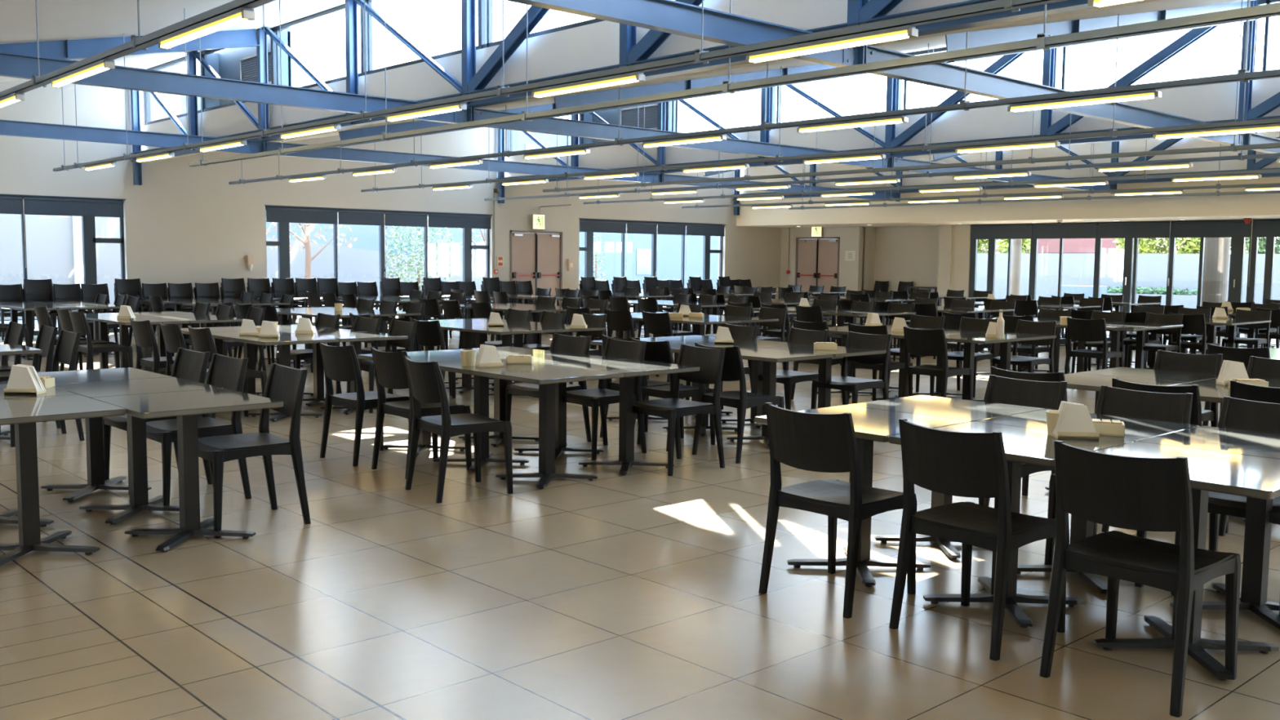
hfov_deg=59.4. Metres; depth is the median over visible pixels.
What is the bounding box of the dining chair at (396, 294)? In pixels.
[379,285,402,307]
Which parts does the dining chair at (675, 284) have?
backrest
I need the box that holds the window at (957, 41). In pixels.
[945,0,1255,62]
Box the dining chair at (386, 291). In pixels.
[380,281,399,318]
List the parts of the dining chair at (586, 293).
backrest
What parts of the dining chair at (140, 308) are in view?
leg, leg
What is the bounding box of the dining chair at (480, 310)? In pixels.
[471,301,501,348]
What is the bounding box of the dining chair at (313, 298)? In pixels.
[306,290,343,325]
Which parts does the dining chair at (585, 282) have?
leg, backrest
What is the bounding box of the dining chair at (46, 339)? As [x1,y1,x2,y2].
[0,324,60,428]
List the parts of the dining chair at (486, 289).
backrest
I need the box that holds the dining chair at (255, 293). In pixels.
[247,283,279,307]
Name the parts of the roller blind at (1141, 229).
rail, pull chain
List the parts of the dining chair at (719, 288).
backrest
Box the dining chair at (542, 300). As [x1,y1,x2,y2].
[535,295,555,335]
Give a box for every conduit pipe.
[493,191,494,268]
[538,204,571,207]
[786,227,790,274]
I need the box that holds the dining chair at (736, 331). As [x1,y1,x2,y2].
[685,323,758,417]
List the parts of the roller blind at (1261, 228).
rail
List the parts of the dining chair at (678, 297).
leg, backrest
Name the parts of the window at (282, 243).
head trim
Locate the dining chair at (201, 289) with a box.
[195,282,220,307]
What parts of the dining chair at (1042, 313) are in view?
leg, backrest, seat, leg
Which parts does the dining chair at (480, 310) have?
leg, backrest, leg, leg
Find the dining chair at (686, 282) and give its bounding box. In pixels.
[686,282,711,314]
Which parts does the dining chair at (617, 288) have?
backrest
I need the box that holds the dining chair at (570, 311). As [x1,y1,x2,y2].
[565,306,617,355]
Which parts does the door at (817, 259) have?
frame, frame, frame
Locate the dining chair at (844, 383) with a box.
[810,331,892,408]
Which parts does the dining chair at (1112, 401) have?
leg, leg, leg, backrest, leg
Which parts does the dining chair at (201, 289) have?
leg, backrest, leg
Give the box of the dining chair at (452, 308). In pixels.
[441,299,487,349]
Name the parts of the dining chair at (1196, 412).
leg, backrest, leg, leg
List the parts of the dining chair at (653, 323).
leg, backrest, leg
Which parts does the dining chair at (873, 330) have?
leg, backrest, leg, seat, leg, leg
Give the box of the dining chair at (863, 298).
[849,293,870,323]
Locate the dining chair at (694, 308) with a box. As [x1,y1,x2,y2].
[653,302,702,364]
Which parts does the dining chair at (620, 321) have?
leg, backrest, leg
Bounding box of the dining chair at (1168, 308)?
[1154,303,1194,354]
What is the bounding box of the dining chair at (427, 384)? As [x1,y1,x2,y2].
[404,355,513,502]
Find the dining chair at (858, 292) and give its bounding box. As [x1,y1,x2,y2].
[835,289,864,323]
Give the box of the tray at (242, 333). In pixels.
[239,331,259,335]
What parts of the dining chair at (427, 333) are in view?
leg, backrest, leg, leg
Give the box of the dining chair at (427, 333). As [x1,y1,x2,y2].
[412,318,456,398]
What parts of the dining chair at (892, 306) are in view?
leg, leg, backrest, leg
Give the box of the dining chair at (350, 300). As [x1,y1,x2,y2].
[341,293,377,342]
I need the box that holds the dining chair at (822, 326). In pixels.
[791,319,855,399]
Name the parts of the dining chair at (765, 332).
leg, backrest, seat, leg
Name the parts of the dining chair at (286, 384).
leg, seat, leg, backrest, leg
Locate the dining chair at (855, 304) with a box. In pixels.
[831,300,875,342]
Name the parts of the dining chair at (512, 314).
seat, leg, backrest, leg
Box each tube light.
[0,92,24,107]
[51,58,115,87]
[84,161,116,170]
[135,151,174,162]
[158,7,254,49]
[199,139,247,151]
[280,123,341,138]
[288,174,326,182]
[352,167,396,175]
[386,102,466,121]
[428,159,482,168]
[432,184,472,190]
[501,178,548,185]
[523,147,590,159]
[531,71,644,97]
[578,193,620,198]
[583,171,639,179]
[642,133,726,147]
[650,189,698,195]
[663,199,705,203]
[682,163,749,172]
[734,184,791,190]
[736,195,784,199]
[746,25,918,63]
[751,204,792,208]
[796,115,908,132]
[803,153,885,164]
[820,191,875,196]
[824,201,871,205]
[834,177,900,185]
[906,198,960,203]
[918,186,982,192]
[952,171,1031,179]
[955,140,1060,153]
[1003,194,1064,199]
[1007,88,1161,111]
[1033,180,1108,187]
[1087,0,1140,8]
[1097,162,1192,171]
[1113,189,1184,195]
[1152,123,1279,139]
[1171,173,1262,181]
[1244,186,1279,191]
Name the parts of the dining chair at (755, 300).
backrest, leg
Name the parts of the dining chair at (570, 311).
leg, backrest, leg, seat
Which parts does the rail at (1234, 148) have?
hanger rod, hanger rod, hanger rod, hanger rod, hanger rod, hanger rod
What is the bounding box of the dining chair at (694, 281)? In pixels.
[688,276,702,288]
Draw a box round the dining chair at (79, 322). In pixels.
[68,310,133,370]
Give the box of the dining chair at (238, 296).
[220,287,240,326]
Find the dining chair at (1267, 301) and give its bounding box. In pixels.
[1263,298,1279,304]
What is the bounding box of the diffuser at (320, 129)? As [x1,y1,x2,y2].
[281,125,333,136]
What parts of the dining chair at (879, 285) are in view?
backrest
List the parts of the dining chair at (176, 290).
leg, backrest, seat, leg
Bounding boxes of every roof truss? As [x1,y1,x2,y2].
[130,0,1090,185]
[142,0,1161,161]
[496,0,1279,203]
[733,132,1279,215]
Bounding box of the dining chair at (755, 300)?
[740,295,777,337]
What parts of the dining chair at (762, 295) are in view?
backrest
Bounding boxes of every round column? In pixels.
[1009,239,1022,295]
[1201,237,1230,306]
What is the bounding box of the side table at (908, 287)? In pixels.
[906,286,937,303]
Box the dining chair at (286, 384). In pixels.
[198,363,311,537]
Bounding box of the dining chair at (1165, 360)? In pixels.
[1153,350,1222,426]
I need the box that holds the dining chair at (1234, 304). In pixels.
[1224,301,1262,347]
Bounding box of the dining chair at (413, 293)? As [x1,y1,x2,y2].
[388,289,424,328]
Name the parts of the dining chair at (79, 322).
leg, backrest, leg, seat, leg, leg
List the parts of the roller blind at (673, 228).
rail, pull chain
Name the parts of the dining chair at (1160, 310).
leg, seat, leg, backrest, leg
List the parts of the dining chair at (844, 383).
leg, leg, seat, leg, backrest, leg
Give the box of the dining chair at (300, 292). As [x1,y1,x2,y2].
[293,282,324,324]
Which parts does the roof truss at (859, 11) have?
post, post, post, post, post, post, post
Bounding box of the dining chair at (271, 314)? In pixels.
[256,305,313,373]
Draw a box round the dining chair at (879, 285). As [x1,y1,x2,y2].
[873,280,888,292]
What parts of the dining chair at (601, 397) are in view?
leg, seat, leg, backrest, leg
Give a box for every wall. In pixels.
[0,80,781,332]
[266,236,604,301]
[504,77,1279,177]
[736,177,1279,226]
[739,130,1279,200]
[779,224,970,306]
[975,253,1279,304]
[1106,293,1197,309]
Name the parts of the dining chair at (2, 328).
seat, leg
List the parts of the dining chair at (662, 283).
backrest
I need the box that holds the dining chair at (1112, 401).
[1044,385,1193,586]
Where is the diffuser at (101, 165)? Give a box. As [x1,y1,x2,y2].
[85,163,111,168]
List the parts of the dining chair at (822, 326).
leg, backrest, seat, leg, leg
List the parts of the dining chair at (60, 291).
leg, backrest, leg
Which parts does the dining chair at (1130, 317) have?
leg, backrest, seat, leg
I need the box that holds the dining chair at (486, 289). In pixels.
[481,280,509,301]
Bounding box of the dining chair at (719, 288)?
[703,285,731,314]
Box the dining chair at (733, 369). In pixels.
[692,342,784,463]
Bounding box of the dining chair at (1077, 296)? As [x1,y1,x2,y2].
[1063,293,1084,304]
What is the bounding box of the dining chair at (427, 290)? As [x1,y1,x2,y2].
[422,281,448,319]
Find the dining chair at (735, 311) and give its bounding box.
[704,305,751,364]
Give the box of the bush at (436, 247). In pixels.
[385,215,456,290]
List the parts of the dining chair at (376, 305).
backrest, seat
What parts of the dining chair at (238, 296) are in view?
backrest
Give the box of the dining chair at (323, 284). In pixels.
[316,277,342,300]
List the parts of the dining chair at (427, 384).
leg, backrest, leg, seat, leg, leg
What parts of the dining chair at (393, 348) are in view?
leg, backrest, leg, leg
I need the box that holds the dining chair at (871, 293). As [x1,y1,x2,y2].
[862,289,879,297]
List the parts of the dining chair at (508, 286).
backrest, leg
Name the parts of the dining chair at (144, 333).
leg, backrest, leg, seat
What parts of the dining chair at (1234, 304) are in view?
backrest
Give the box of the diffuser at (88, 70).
[52,62,103,84]
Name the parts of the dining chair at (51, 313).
backrest, seat, leg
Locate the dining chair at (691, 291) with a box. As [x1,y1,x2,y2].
[678,287,707,324]
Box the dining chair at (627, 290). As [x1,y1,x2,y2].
[608,286,639,324]
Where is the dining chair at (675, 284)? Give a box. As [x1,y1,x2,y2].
[669,280,683,294]
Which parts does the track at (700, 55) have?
hanger rod, hanger rod, hanger rod, hanger rod, hanger rod, hanger rod, hanger rod, hanger rod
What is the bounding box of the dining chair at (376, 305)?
[356,285,380,309]
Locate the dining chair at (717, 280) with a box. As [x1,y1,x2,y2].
[716,279,740,297]
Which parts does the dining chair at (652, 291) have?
backrest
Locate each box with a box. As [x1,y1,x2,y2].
[39,376,55,388]
[506,354,533,364]
[567,259,573,271]
[669,312,683,317]
[688,312,703,317]
[813,342,837,350]
[1061,285,1107,309]
[1092,418,1124,436]
[1228,378,1268,387]
[1235,307,1250,311]
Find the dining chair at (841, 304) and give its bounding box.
[835,299,865,343]
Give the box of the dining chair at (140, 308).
[125,293,143,343]
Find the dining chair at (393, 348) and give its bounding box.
[386,315,452,395]
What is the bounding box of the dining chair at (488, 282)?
[482,276,511,302]
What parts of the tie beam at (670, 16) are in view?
plate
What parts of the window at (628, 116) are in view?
louvre frame, frame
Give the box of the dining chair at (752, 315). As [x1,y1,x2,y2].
[728,302,773,337]
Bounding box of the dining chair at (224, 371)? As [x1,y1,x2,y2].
[146,353,251,505]
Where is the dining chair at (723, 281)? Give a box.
[718,275,734,292]
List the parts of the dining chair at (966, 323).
leg, seat, leg, backrest, leg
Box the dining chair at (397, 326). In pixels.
[346,319,417,413]
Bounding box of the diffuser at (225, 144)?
[200,142,240,150]
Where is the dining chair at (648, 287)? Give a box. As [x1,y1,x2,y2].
[643,280,668,312]
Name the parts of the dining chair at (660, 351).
leg, backrest, leg, seat, leg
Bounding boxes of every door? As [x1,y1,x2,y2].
[510,230,562,312]
[795,236,839,307]
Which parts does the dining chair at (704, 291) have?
backrest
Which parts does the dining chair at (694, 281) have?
backrest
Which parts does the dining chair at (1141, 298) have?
backrest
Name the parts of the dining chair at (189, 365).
leg, leg, seat, leg, backrest, leg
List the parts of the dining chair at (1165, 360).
leg, backrest, seat, leg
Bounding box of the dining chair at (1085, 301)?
[1064,297,1104,344]
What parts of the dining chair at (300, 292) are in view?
leg, backrest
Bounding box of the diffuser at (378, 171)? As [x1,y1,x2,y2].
[353,168,392,174]
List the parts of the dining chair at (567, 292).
backrest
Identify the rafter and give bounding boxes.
[0,28,260,59]
[338,103,555,146]
[703,168,744,176]
[930,152,969,161]
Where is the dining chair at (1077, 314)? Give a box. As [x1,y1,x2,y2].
[1064,308,1111,369]
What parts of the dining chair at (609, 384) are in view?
leg, backrest, seat, leg, leg, leg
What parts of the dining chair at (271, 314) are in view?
leg, backrest, leg, leg, leg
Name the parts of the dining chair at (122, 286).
leg, backrest, leg, seat, leg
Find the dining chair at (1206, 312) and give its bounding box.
[1162,306,1211,354]
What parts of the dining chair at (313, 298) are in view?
backrest, leg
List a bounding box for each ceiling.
[0,0,1254,151]
[749,215,1279,227]
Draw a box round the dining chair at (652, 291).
[632,287,664,311]
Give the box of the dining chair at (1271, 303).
[1269,302,1279,347]
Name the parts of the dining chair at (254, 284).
leg, backrest, seat, leg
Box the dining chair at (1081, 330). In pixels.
[1064,317,1124,373]
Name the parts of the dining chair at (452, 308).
leg, backrest, leg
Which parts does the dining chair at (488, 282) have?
leg, backrest, leg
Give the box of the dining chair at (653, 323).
[641,311,673,382]
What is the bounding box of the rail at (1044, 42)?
[189,0,1279,166]
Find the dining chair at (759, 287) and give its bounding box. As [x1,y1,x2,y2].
[757,286,773,316]
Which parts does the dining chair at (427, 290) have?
backrest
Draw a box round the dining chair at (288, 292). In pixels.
[271,282,303,324]
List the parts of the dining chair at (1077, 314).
backrest, seat, leg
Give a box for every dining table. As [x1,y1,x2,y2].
[0,302,44,323]
[0,303,57,347]
[0,343,43,439]
[0,383,75,526]
[0,394,126,565]
[7,305,77,359]
[36,367,172,502]
[38,301,95,349]
[51,302,111,337]
[53,377,222,524]
[64,304,120,357]
[77,312,138,370]
[85,315,161,368]
[91,388,283,552]
[102,317,189,372]
[133,311,194,368]
[146,313,222,373]
[147,298,201,311]
[164,300,221,347]
[166,315,250,379]
[180,326,240,355]
[182,302,246,350]
[191,298,241,327]
[211,299,262,325]
[211,331,300,395]
[229,334,338,422]
[232,301,289,346]
[240,324,331,395]
[264,307,319,361]
[276,310,339,367]
[277,328,364,406]
[297,311,373,346]
[299,306,358,346]
[303,331,408,414]
[322,296,373,324]
[322,308,389,311]
[342,297,397,300]
[347,311,421,346]
[357,350,477,457]
[360,296,403,297]
[368,298,419,318]
[386,297,430,318]
[386,320,472,384]
[400,298,456,319]
[420,357,552,471]
[439,304,502,349]
[439,346,563,446]
[440,322,511,393]
[443,318,516,380]
[459,326,555,397]
[466,305,530,341]
[471,293,519,303]
[471,364,623,488]
[474,320,558,386]
[490,302,535,319]
[494,307,563,344]
[499,352,625,460]
[504,304,565,343]
[507,293,540,303]
[507,295,535,303]
[514,324,605,334]
[515,296,568,334]
[528,294,568,296]
[538,306,599,335]
[551,295,581,332]
[555,359,699,475]
[590,337,697,423]
[594,313,642,338]
[605,292,626,324]
[606,293,626,327]
[608,300,637,338]
[613,294,660,331]
[626,293,659,326]
[628,302,683,311]
[631,311,670,314]
[631,315,695,337]
[634,299,676,302]
[644,294,674,311]
[648,334,748,418]
[657,303,718,331]
[662,342,762,435]
[666,301,711,331]
[670,317,741,335]
[683,314,734,335]
[692,302,728,333]
[693,292,724,314]
[700,316,778,359]
[705,339,811,427]
[716,291,744,297]
[716,293,753,296]
[720,298,728,326]
[725,300,774,326]
[726,348,833,446]
[744,292,776,297]
[753,307,795,337]
[754,404,972,586]
[760,298,795,336]
[760,301,808,340]
[765,344,886,408]
[781,300,813,304]
[786,306,831,308]
[787,310,844,313]
[793,290,823,318]
[794,291,831,306]
[808,296,817,299]
[817,326,890,397]
[819,291,846,321]
[821,308,866,346]
[822,311,888,324]
[840,297,873,322]
[844,324,928,393]
[846,395,1044,559]
[848,310,915,359]
[870,298,905,302]
[871,330,950,400]
[875,297,915,303]
[888,421,1133,627]
[912,328,986,398]
[936,306,968,349]
[937,294,956,306]
[937,308,991,351]
[938,296,975,298]
[945,333,1021,400]
[956,295,987,299]
[957,307,1013,353]
[962,332,1056,401]
[973,302,983,318]
[976,318,1037,375]
[977,408,1199,593]
[995,317,1060,373]
[1029,302,1060,317]
[1037,304,1082,346]
[1037,320,1066,373]
[1044,304,1101,344]
[1045,373,1186,489]
[1047,320,1123,373]
[1059,299,1079,335]
[1061,300,1079,337]
[1075,347,1119,368]
[1076,367,1218,382]
[1093,441,1279,680]
[1105,322,1183,368]
[1105,324,1159,368]
[1107,330,1134,364]
[1111,302,1145,338]
[1112,301,1159,338]
[1130,333,1158,369]
[1137,426,1279,629]
[1169,382,1245,522]
[1170,317,1211,352]
[1184,333,1201,354]
[1187,310,1235,352]
[1191,377,1279,387]
[1204,317,1271,347]
[1204,320,1252,354]
[1228,311,1239,332]
[1228,311,1255,348]
[1269,347,1279,354]
[1270,353,1279,359]
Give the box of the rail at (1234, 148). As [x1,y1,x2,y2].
[542,0,1279,192]
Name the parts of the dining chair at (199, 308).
leg, backrest, leg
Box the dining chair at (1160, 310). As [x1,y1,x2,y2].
[1126,305,1164,364]
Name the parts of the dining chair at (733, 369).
leg, backrest, leg, leg, seat, leg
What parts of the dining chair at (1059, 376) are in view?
leg, leg, backrest, leg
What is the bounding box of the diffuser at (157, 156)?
[136,153,168,160]
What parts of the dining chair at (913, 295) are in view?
backrest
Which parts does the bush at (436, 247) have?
stem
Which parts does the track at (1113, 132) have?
hanger rod, hanger rod, hanger rod, hanger rod, hanger rod, hanger rod, hanger rod, hanger rod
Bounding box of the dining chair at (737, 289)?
[733,285,747,296]
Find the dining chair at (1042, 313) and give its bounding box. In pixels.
[1020,308,1071,372]
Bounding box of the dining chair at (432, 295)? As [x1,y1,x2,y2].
[426,290,443,311]
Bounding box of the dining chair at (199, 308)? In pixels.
[162,302,210,356]
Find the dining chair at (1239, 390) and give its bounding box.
[1218,380,1279,536]
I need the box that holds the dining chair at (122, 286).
[114,278,151,311]
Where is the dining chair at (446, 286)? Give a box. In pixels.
[440,280,470,319]
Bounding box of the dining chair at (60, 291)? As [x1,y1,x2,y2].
[53,283,90,331]
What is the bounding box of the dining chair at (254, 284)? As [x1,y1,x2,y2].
[247,277,280,306]
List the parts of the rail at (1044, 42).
hanger rod, hanger rod, hanger rod, hanger rod, hanger rod, hanger rod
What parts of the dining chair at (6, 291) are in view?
leg, backrest, seat, leg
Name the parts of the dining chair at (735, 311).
seat, leg, backrest, leg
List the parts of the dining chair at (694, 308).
leg, seat, leg, backrest, leg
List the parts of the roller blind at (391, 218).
rail, pull chain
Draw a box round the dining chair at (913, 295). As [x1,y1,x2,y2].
[907,292,929,325]
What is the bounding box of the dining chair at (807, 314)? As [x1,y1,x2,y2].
[793,305,841,365]
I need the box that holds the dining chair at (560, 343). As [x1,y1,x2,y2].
[505,333,591,441]
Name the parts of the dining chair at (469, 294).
backrest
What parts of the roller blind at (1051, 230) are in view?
rail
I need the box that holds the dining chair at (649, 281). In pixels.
[644,276,669,300]
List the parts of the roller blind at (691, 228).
rail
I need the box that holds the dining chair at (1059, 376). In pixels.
[986,366,1067,506]
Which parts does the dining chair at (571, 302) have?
leg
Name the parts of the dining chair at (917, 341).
leg, backrest, leg, seat, leg, leg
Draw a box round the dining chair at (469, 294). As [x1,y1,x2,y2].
[466,292,475,302]
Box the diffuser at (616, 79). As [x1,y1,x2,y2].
[533,75,635,94]
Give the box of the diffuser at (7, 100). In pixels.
[0,95,15,104]
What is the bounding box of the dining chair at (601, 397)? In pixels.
[562,337,646,460]
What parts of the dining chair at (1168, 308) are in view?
backrest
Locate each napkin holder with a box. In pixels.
[3,364,46,394]
[116,305,135,318]
[239,319,259,335]
[258,320,279,337]
[294,317,315,333]
[475,344,503,367]
[487,311,503,326]
[569,313,586,328]
[679,304,691,315]
[714,326,733,343]
[799,297,809,306]
[865,312,882,325]
[890,316,907,331]
[985,321,1004,337]
[986,293,995,299]
[1052,400,1099,439]
[1212,307,1227,318]
[1216,360,1248,385]
[1221,301,1233,311]
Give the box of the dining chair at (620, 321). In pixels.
[604,308,658,376]
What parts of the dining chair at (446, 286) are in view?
leg, backrest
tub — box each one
[273,321,278,330]
[334,302,342,311]
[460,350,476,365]
[1045,409,1059,435]
[1060,315,1064,324]
[1063,316,1071,324]
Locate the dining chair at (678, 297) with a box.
[671,293,691,330]
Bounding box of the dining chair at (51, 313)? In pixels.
[22,288,59,338]
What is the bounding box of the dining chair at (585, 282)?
[580,276,608,307]
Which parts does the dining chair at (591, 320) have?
seat, leg, backrest, leg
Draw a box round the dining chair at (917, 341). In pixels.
[901,326,973,400]
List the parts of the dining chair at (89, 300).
backrest, seat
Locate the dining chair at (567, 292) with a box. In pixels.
[557,288,580,312]
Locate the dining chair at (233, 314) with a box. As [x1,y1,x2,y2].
[217,301,271,364]
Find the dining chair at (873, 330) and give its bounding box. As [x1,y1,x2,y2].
[847,323,912,404]
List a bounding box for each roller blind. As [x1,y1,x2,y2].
[0,195,26,267]
[22,196,124,217]
[265,206,339,268]
[337,208,385,265]
[383,211,428,245]
[427,213,491,229]
[579,219,626,269]
[626,221,657,234]
[656,222,686,269]
[685,223,724,236]
[970,223,1033,239]
[1032,222,1097,239]
[1097,220,1171,284]
[1170,219,1253,287]
[1252,218,1279,237]
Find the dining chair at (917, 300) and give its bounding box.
[905,297,937,324]
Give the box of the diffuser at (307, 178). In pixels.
[289,176,322,180]
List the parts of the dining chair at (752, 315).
backrest, leg, seat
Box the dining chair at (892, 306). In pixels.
[885,302,915,360]
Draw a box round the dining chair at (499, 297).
[492,290,509,315]
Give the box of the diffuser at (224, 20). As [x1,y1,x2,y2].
[160,12,241,44]
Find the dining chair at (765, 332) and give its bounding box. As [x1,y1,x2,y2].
[761,303,790,342]
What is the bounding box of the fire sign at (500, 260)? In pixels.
[496,256,503,266]
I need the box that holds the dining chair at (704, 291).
[701,288,717,313]
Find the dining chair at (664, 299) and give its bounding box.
[642,283,667,312]
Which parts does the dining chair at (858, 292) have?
backrest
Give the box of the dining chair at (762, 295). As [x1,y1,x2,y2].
[753,291,772,325]
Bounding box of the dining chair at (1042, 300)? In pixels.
[1035,296,1061,317]
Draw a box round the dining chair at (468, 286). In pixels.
[457,280,476,318]
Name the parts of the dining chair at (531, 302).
backrest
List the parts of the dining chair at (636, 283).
backrest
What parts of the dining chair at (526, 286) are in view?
backrest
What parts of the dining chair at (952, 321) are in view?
backrest, leg, seat, leg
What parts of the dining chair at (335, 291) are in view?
backrest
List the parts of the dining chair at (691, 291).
backrest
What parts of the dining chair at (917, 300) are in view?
backrest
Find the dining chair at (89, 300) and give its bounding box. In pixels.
[80,288,117,334]
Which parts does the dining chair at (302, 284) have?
leg, backrest, leg, leg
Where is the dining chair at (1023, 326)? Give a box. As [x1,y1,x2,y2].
[991,319,1057,373]
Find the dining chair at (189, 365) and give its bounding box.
[102,347,212,494]
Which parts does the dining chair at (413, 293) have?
backrest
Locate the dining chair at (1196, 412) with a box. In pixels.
[1101,377,1228,533]
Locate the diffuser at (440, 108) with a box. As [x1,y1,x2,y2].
[387,105,458,119]
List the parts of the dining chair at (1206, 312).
leg, seat, backrest, leg, leg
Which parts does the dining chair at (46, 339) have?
seat, leg, backrest, leg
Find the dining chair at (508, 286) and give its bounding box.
[499,280,528,304]
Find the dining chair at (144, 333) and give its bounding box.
[129,318,175,373]
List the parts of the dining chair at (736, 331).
leg, leg, backrest, seat, leg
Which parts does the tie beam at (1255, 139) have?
plate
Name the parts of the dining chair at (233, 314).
backrest, leg, leg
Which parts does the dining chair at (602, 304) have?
backrest, leg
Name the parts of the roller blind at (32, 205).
rail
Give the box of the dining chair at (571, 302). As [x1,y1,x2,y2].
[560,297,581,312]
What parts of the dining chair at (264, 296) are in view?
backrest, leg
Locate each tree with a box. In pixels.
[266,222,356,278]
[447,227,485,277]
[977,239,997,253]
[995,239,1031,253]
[1111,237,1168,253]
[1175,237,1200,253]
[1230,236,1279,253]
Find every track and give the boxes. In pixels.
[0,0,275,97]
[53,0,1067,171]
[228,0,1279,184]
[360,13,1279,192]
[484,0,1279,200]
[583,139,1279,204]
[681,143,1279,208]
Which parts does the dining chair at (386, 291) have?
backrest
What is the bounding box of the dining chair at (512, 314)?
[474,308,531,348]
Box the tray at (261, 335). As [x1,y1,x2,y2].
[258,333,279,337]
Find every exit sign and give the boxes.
[531,207,544,229]
[811,226,822,236]
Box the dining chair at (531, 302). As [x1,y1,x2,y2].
[518,291,534,304]
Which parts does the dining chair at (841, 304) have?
backrest, seat, leg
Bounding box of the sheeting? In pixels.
[700,63,1279,131]
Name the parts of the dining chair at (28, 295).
backrest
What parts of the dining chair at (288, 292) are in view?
backrest, seat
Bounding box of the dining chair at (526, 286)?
[515,280,534,304]
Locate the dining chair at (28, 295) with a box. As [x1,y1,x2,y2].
[22,284,61,333]
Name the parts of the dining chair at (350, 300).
leg, backrest, leg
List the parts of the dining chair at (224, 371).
leg, seat, leg, backrest, leg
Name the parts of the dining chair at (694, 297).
backrest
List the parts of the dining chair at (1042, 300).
backrest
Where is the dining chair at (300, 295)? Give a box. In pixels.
[297,294,324,324]
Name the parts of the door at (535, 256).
frame, frame, frame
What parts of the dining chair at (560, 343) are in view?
leg, seat, leg, backrest, leg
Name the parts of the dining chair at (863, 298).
backrest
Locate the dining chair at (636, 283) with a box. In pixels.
[626,280,647,312]
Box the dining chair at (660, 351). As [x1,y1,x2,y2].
[629,337,715,451]
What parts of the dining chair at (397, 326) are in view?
leg, seat, leg, leg, backrest, leg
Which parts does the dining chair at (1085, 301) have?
backrest, leg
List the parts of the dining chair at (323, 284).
leg, backrest, leg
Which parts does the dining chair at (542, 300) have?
backrest, leg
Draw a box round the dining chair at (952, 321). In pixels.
[942,311,991,376]
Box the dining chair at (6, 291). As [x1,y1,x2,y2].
[0,284,32,335]
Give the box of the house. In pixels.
[995,237,1182,253]
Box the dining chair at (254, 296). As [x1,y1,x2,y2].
[246,286,278,308]
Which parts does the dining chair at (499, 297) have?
backrest, leg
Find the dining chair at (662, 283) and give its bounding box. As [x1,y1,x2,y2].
[657,280,671,293]
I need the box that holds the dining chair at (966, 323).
[947,316,997,397]
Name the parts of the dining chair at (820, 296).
seat, backrest, leg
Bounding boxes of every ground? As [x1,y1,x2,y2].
[0,287,716,330]
[978,306,1115,311]
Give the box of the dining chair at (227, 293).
[220,282,244,326]
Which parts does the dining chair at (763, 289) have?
backrest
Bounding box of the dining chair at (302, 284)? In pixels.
[295,277,323,319]
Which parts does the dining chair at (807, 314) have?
backrest, leg, seat, leg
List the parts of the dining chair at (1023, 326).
leg, leg, seat, leg, backrest, leg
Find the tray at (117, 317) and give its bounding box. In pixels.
[116,315,135,318]
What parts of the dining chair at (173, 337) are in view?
leg, backrest, leg, seat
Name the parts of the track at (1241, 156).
hanger rod, hanger rod, hanger rod, hanger rod, hanger rod, hanger rod, hanger rod, hanger rod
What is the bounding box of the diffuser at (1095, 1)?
[1093,0,1107,3]
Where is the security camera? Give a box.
[493,182,499,193]
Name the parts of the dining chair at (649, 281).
leg, backrest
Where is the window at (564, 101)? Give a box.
[554,63,868,117]
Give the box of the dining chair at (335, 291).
[316,281,343,304]
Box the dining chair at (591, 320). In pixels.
[546,312,607,385]
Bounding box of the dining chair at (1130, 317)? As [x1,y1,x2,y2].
[1112,310,1160,368]
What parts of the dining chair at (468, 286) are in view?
backrest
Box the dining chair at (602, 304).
[586,297,608,336]
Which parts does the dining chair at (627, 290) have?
backrest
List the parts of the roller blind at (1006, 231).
rail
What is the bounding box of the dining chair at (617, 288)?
[612,280,625,292]
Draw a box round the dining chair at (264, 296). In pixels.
[232,292,274,326]
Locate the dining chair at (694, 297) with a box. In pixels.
[679,293,713,332]
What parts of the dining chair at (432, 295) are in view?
backrest, leg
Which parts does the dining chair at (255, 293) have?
backrest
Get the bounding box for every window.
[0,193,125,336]
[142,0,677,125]
[180,94,719,288]
[264,204,493,325]
[506,0,1279,151]
[554,63,868,117]
[578,217,725,312]
[945,0,1255,62]
[968,218,1275,333]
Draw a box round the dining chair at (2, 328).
[0,325,30,359]
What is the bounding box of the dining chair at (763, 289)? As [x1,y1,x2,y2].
[760,287,777,305]
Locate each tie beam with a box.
[0,51,471,124]
[0,119,265,153]
[265,140,662,182]
[471,106,893,168]
[505,0,864,66]
[662,173,900,201]
[864,44,1249,145]
[893,156,1116,193]
[1248,133,1279,153]
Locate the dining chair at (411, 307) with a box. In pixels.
[377,302,425,350]
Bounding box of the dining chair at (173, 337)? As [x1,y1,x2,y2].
[159,321,210,376]
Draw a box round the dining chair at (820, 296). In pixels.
[817,293,837,339]
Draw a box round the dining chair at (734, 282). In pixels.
[730,279,741,288]
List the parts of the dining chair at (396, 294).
backrest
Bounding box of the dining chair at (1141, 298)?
[1127,294,1161,337]
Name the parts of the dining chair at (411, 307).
leg, backrest, leg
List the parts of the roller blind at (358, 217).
rail, pull chain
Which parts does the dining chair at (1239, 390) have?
leg, backrest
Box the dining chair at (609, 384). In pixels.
[600,334,684,444]
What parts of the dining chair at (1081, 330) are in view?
leg, leg, backrest, seat, leg, leg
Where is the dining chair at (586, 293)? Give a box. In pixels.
[581,289,599,306]
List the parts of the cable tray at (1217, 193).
hanger rod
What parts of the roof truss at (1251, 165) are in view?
post, post, post, post, post, post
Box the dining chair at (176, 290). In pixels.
[168,282,203,327]
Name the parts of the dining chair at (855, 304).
backrest, leg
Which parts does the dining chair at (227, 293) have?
backrest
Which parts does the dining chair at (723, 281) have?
backrest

